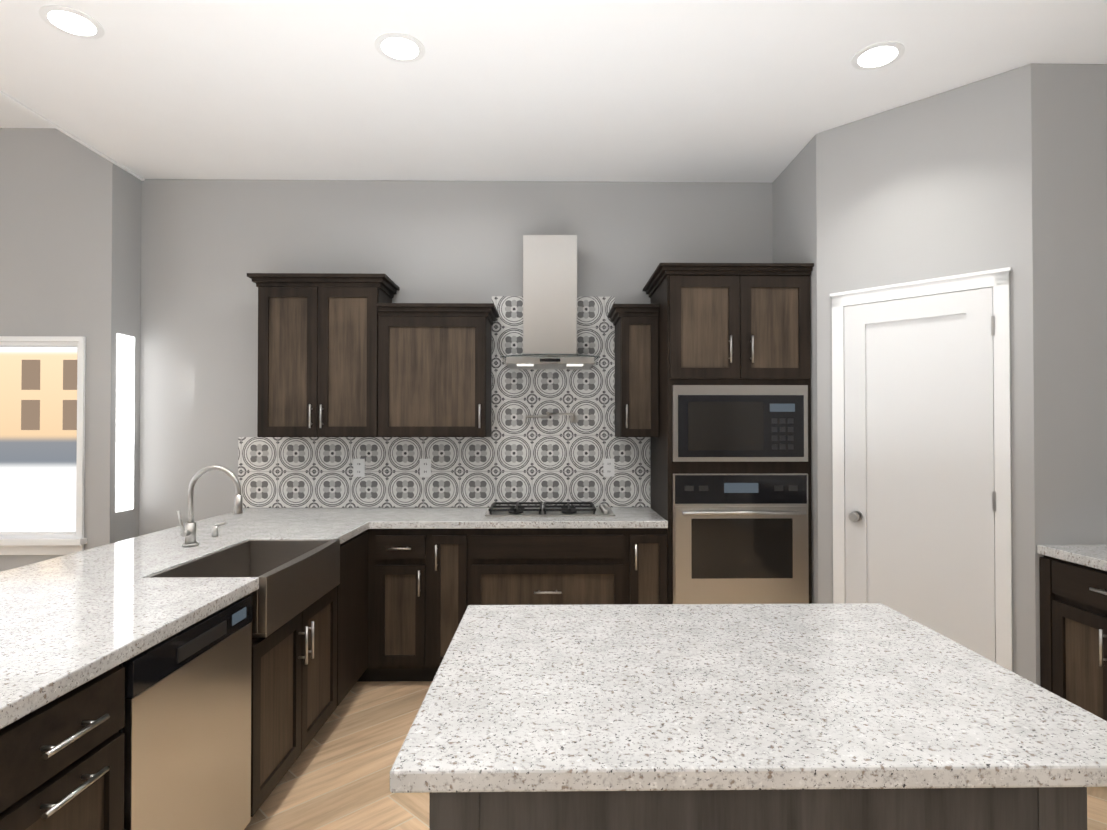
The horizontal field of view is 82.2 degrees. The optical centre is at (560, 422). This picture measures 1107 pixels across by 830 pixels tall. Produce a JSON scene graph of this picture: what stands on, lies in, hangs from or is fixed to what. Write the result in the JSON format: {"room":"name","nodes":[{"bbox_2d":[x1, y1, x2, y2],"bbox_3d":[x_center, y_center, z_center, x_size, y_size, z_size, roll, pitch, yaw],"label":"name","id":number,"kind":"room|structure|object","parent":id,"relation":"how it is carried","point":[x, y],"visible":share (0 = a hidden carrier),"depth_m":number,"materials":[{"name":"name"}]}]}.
{"room":"kitchen","nodes":[
{"label":"kitchen","id":0,"kind":"room"},
{"bbox_2d":[0,95,53,127],"bbox_3d":[-4.318,-1.900,0.446,3.298,0.150,7.110,0,-1,-1],"label":"ceiling","id":1,"kind":"structure","parent":0,"point":[13,115],"depth_m":3.73,"materials":[{"name":"paint"}]},
{"bbox_2d":[0,128,141,571],"bbox_3d":[-4.370,-0.160,4.016,3.298,3.248,0.410,0,-1,-1],"label":"wall","id":2,"kind":"structure","parent":0,"point":[70,236],"depth_m":3.84,"materials":[{"name":"paint"}]},
{"bbox_2d":[0,336,86,554],"bbox_3d":[-3.708,0.138,3.838,1.717,1.312,0.160,0,-1,-1],"label":"window","id":3,"kind":"structure","parent":2,"relation":"in","point":[39,543],"depth_m":3.81,"materials":[{"name":"white"}]},
{"bbox_2d":[116,334,134,511],"bbox_3d":[-2.718,0.001,3.964,0.004,1.094,0.160,0,-1,-1],"label":"window","id":4,"kind":"structure","parent":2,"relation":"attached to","point":[125,424],"depth_m":3.96,"materials":[{"name":"white"}]},
{"bbox_2d":[139,179,772,535],"bbox_3d":[-0.612,-0.058,4.205,4.220,3.048,0.140,0,-1,-1],"label":"wall","id":5,"kind":"structure","parent":0,"point":[207,246],"depth_m":4.13,"materials":[{"name":"paint"}]},
{"bbox_2d":[0,90,144,180],"bbox_3d":[-2.658,-1.618,0.516,0.020,0.012,7.209,0,-1,-1],"label":"trim","id":6,"kind":"structure","parent":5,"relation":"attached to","point":[36,114],"depth_m":3.46,"materials":[{"name":"paint"}]},
{"bbox_2d":[247,273,399,436],"bbox_3d":[-1.448,-0.397,3.932,0.813,0.970,0.383,0,-1,-1],"label":"upper cabinet","id":7,"kind":"object","parent":5,"relation":"attached to","point":[318,343],"visible":0.98,"depth_m":3.78,"materials":[{"name":"brown wood"}]},
{"bbox_2d":[377,303,498,436],"bbox_3d":[-0.743,-0.309,3.941,0.693,0.795,0.383,0,-1,-1],"label":"upper cabinet","id":8,"kind":"object","parent":5,"relation":"attached to","point":[434,369],"visible":1,"depth_m":3.79,"materials":[{"name":"brown wood"}]},
{"bbox_2d":[238,296,649,507],"bbox_3d":[-0.746,-0.137,4.127,2.669,1.374,0.010,0,-1,-1],"label":"tile backsplash","id":9,"kind":"structure","parent":5,"relation":"attached to","point":[515,457],"depth_m":4.13,"materials":[{"name":"grey tile"}]},
{"bbox_2d":[353,459,364,476],"bbox_3d":[-1.302,0.292,4.104,0.072,0.117,0.008,0,-1,-1],"label":"electrical outlet","id":10,"kind":"object","parent":9,"relation":"attached to","point":[358,467],"visible":1,"depth_m":4.10,"materials":[{"name":"white plastic"}]},
{"bbox_2d":[420,459,430,476],"bbox_3d":[-0.874,0.292,4.111,0.072,0.117,0.008,0,-1,-1],"label":"electrical outlet","id":11,"kind":"object","parent":9,"relation":"attached to","point":[425,467],"visible":1,"depth_m":4.11,"materials":[{"name":"white plastic"}]},
{"bbox_2d":[525,412,577,422],"bbox_3d":[-0.055,-0.032,4.095,0.345,0.075,0.070,0,-1,-1],"label":"pot filler","id":12,"kind":"object","parent":9,"relation":"attached to","point":[573,418],"visible":1,"depth_m":4.08,"materials":[{"name":"silver metal"}]},
{"bbox_2d":[603,459,614,476],"bbox_3d":[0.317,0.292,4.128,0.072,0.117,0.008,0,-1,-1],"label":"electrical outlet","id":13,"kind":"object","parent":9,"relation":"attached to","point":[608,467],"visible":1,"depth_m":4.13,"materials":[{"name":"white plastic"}]},
{"bbox_2d":[500,235,599,369],"bbox_3d":[-0.062,-0.746,3.904,0.600,0.802,0.468,0,-1,-1],"label":"range hood","id":14,"kind":"object","parent":5,"relation":"attached to","point":[549,302],"visible":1,"depth_m":3.87,"materials":[{"name":"silver metal"}]},
{"bbox_2d":[608,304,659,436],"bbox_3d":[0.451,-0.309,3.959,0.279,0.795,0.383,0,-1,-1],"label":"upper cabinet","id":15,"kind":"object","parent":5,"relation":"attached to","point":[636,376],"visible":1,"depth_m":3.81,"materials":[{"name":"brown wood"}]},
{"bbox_2d":[0,0,1106,182],"bbox_3d":[0.131,-1.798,0.634,5.600,0.350,7.360,0,-1,-1],"label":"ceiling","id":16,"kind":"structure","parent":0,"point":[747,91],"depth_m":2.94,"materials":[{"name":"paint"}]},
{"bbox_2d":[39,5,104,38],"bbox_3d":[-1.950,-1.599,2.536,0.210,0.006,0.210,0,-1,-1],"label":"recessed light","id":17,"kind":"object","parent":16,"relation":"in","point":[71,22],"visible":1,"depth_m":2.53,"materials":[{"name":"white plastic"}]},
{"bbox_2d":[374,32,424,62],"bbox_3d":[-0.683,-1.597,2.705,0.210,0.006,0.210,0,-1,-1],"label":"recessed light","id":18,"kind":"object","parent":16,"relation":"in","point":[400,47],"visible":1,"depth_m":2.69,"materials":[{"name":"white plastic"}]},
{"bbox_2d":[851,41,904,69],"bbox_3d":[1.384,-1.596,2.765,0.210,0.006,0.210,0,-1,-1],"label":"recessed light","id":19,"kind":"object","parent":16,"relation":"in","point":[878,55],"visible":1,"depth_m":2.75,"materials":[{"name":"white plastic"}]},
{"bbox_2d":[244,681,1106,829],"bbox_3d":[-1.519,1.476,0.574,8.900,0.100,7.360,0,-1,-1],"label":"floor","id":20,"kind":"structure","parent":0,"point":[336,776],"depth_m":2.58,"materials":[{"name":"beige wood"}]},
{"bbox_2d":[0,665,124,829],"bbox_3d":[-1.487,0.998,1.300,0.925,0.872,0.390,0,-1,-1],"label":"base cabinet","id":21,"kind":"object","parent":20,"relation":"on","point":[62,762],"depth_m":1.32,"materials":[{"name":"brown wood"}]},
{"bbox_2d":[119,595,251,829],"bbox_3d":[-1.330,1.003,1.812,0.615,0.870,0.614,0,-1,-1],"label":"dishwasher","id":22,"kind":"object","parent":21,"relation":"in","point":[186,729],"visible":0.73,"depth_m":1.77,"materials":[{"name":"silver metal"}]},
{"bbox_2d":[251,544,343,816],"bbox_3d":[-1.505,1.012,2.554,0.925,0.872,0.857,0,-1,-1],"label":"base cabinet","id":23,"kind":"object","parent":20,"relation":"on","point":[295,669],"depth_m":2.49,"materials":[{"name":"brown wood"}]},
{"bbox_2d":[0,508,391,728],"bbox_3d":[-1.511,0.550,2.133,0.960,0.040,3.957,0,-1,-1],"label":"countertop","id":24,"kind":"structure","parent":23,"relation":"on","point":[69,622],"depth_m":1.92,"materials":[{"name":"stone"}]},
{"bbox_2d":[177,465,242,546],"bbox_3d":[-1.517,0.362,2.861,0.258,0.349,0.320,0,-1,-1],"label":"faucet","id":25,"kind":"object","parent":24,"relation":"on","point":[188,533],"visible":1,"depth_m":2.76,"materials":[{"name":"silver metal"}]},
{"bbox_2d":[146,539,339,637],"bbox_3d":[-1.221,0.639,2.559,0.434,0.209,0.762,0,-1,-1],"label":"sink","id":26,"kind":"object","parent":24,"relation":"in","point":[296,577],"visible":0.67,"depth_m":2.57,"materials":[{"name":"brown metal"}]},
{"bbox_2d":[340,529,371,702],"bbox_3d":[-1.514,1.019,3.198,0.925,0.872,0.555,0,-1,-1],"label":"base cabinet","id":27,"kind":"object","parent":20,"relation":"on","point":[356,622],"depth_m":3.28,"materials":[{"name":"brown wood"}]},
{"bbox_2d":[368,529,431,681],"bbox_3d":[-0.906,1.026,3.803,0.350,0.872,0.627,0,-1,-1],"label":"base cabinet","id":28,"kind":"object","parent":20,"relation":"on","point":[393,605],"depth_m":3.50,"materials":[{"name":"brown wood"}]},
{"bbox_2d":[432,529,471,680],"bbox_3d":[-0.619,1.026,3.807,0.224,0.872,0.627,0,-1,-1],"label":"base cabinet","id":29,"kind":"object","parent":20,"relation":"on","point":[451,548],"depth_m":3.50,"materials":[{"name":"brown wood"}]},
{"bbox_2d":[472,528,639,604],"bbox_3d":[-0.070,1.026,3.815,0.994,0.872,0.627,0,-1,-1],"label":"base cabinet","id":30,"kind":"object","parent":20,"relation":"on","point":[559,566],"depth_m":3.51,"materials":[{"name":"brown wood"}]},
{"bbox_2d":[372,507,667,528],"bbox_3d":[-0.232,0.568,3.813,1.649,0.040,0.636,0,-1,-1],"label":"countertop","id":31,"kind":"structure","parent":30,"relation":"on","point":[625,517],"depth_m":3.53,"materials":[{"name":"stone"}]},
{"bbox_2d":[485,502,614,515],"bbox_3d":[-0.062,0.528,3.892,0.760,0.041,0.390,0,-1,-1],"label":"cooktop","id":32,"kind":"object","parent":31,"relation":"in","point":[518,509],"visible":1,"depth_m":3.81,"materials":[{"name":"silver metal"}]},
{"bbox_2d":[640,528,666,603],"bbox_3d":[0.478,1.026,3.823,0.229,0.872,0.627,0,-1,-1],"label":"base cabinet","id":33,"kind":"object","parent":20,"relation":"on","point":[653,541],"depth_m":3.52,"materials":[{"name":"brown wood"}]},
{"bbox_2d":[643,263,813,603],"bbox_3d":[0.974,0.291,3.799,0.855,2.342,0.704,0,-1,-1],"label":"tall cabinet","id":34,"kind":"object","parent":20,"relation":"on","point":[731,474],"visible":0.83,"depth_m":3.52,"materials":[{"name":"brown wood"}]},
{"bbox_2d":[429,787,1086,829],"bbox_3d":[0.299,0.997,1.393,1.010,0.877,0.867,0,-1,-1],"label":"kitchen island","id":35,"kind":"object","parent":20,"relation":"on","point":[1046,808],"visible":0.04,"depth_m":0.97,"materials":[{"name":"brown wood"}]},
{"bbox_2d":[390,603,1106,792],"bbox_3d":[0.344,0.539,1.397,1.210,0.035,0.894,0,-1,-1],"label":"island countertop","id":36,"kind":"structure","parent":35,"relation":"on","point":[606,697],"depth_m":1.15,"materials":[{"name":"stone"}]},
{"bbox_2d":[1039,555,1106,720],"bbox_3d":[2.432,1.011,2.421,0.637,0.872,0.745,0,-1,-1],"label":"base cabinet","id":37,"kind":"object","parent":20,"relation":"on","point":[1073,633],"visible":0.79,"depth_m":2.59,"materials":[{"name":"brown wood"}]},
{"bbox_2d":[1037,545,1106,570],"bbox_3d":[2.441,0.543,1.505,0.647,0.040,2.586,0,-1,-1],"label":"countertop","id":38,"kind":"structure","parent":37,"relation":"on","point":[1093,556],"depth_m":2.63,"materials":[{"name":"stone"}]},
{"bbox_2d":[772,64,1106,685],"bbox_3d":[2.148,-0.065,3.560,1.480,3.048,1.510,0,-1,-1],"label":"wall","id":39,"kind":"structure","parent":0,"point":[1005,169],"depth_m":2.86,"materials":[{"name":"paint"}]},
{"bbox_2d":[830,267,1012,671],"bbox_3d":[1.742,0.380,3.122,0.583,2.150,0.588,0,-1,-1],"label":"pantry door","id":40,"kind":"structure","parent":39,"relation":"in","point":[921,444],"depth_m":3.09,"materials":[{"name":"white wood"}]},
{"label":"outside","id":41,"kind":"structure","parent":0,"visible":0},
{"bbox_2d":[0,347,76,531],"bbox_3d":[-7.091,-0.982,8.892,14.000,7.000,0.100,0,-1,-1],"label":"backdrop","id":42,"kind":"structure","parent":41,"point":[38,423],"depth_m":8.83,"materials":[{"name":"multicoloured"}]}
]}

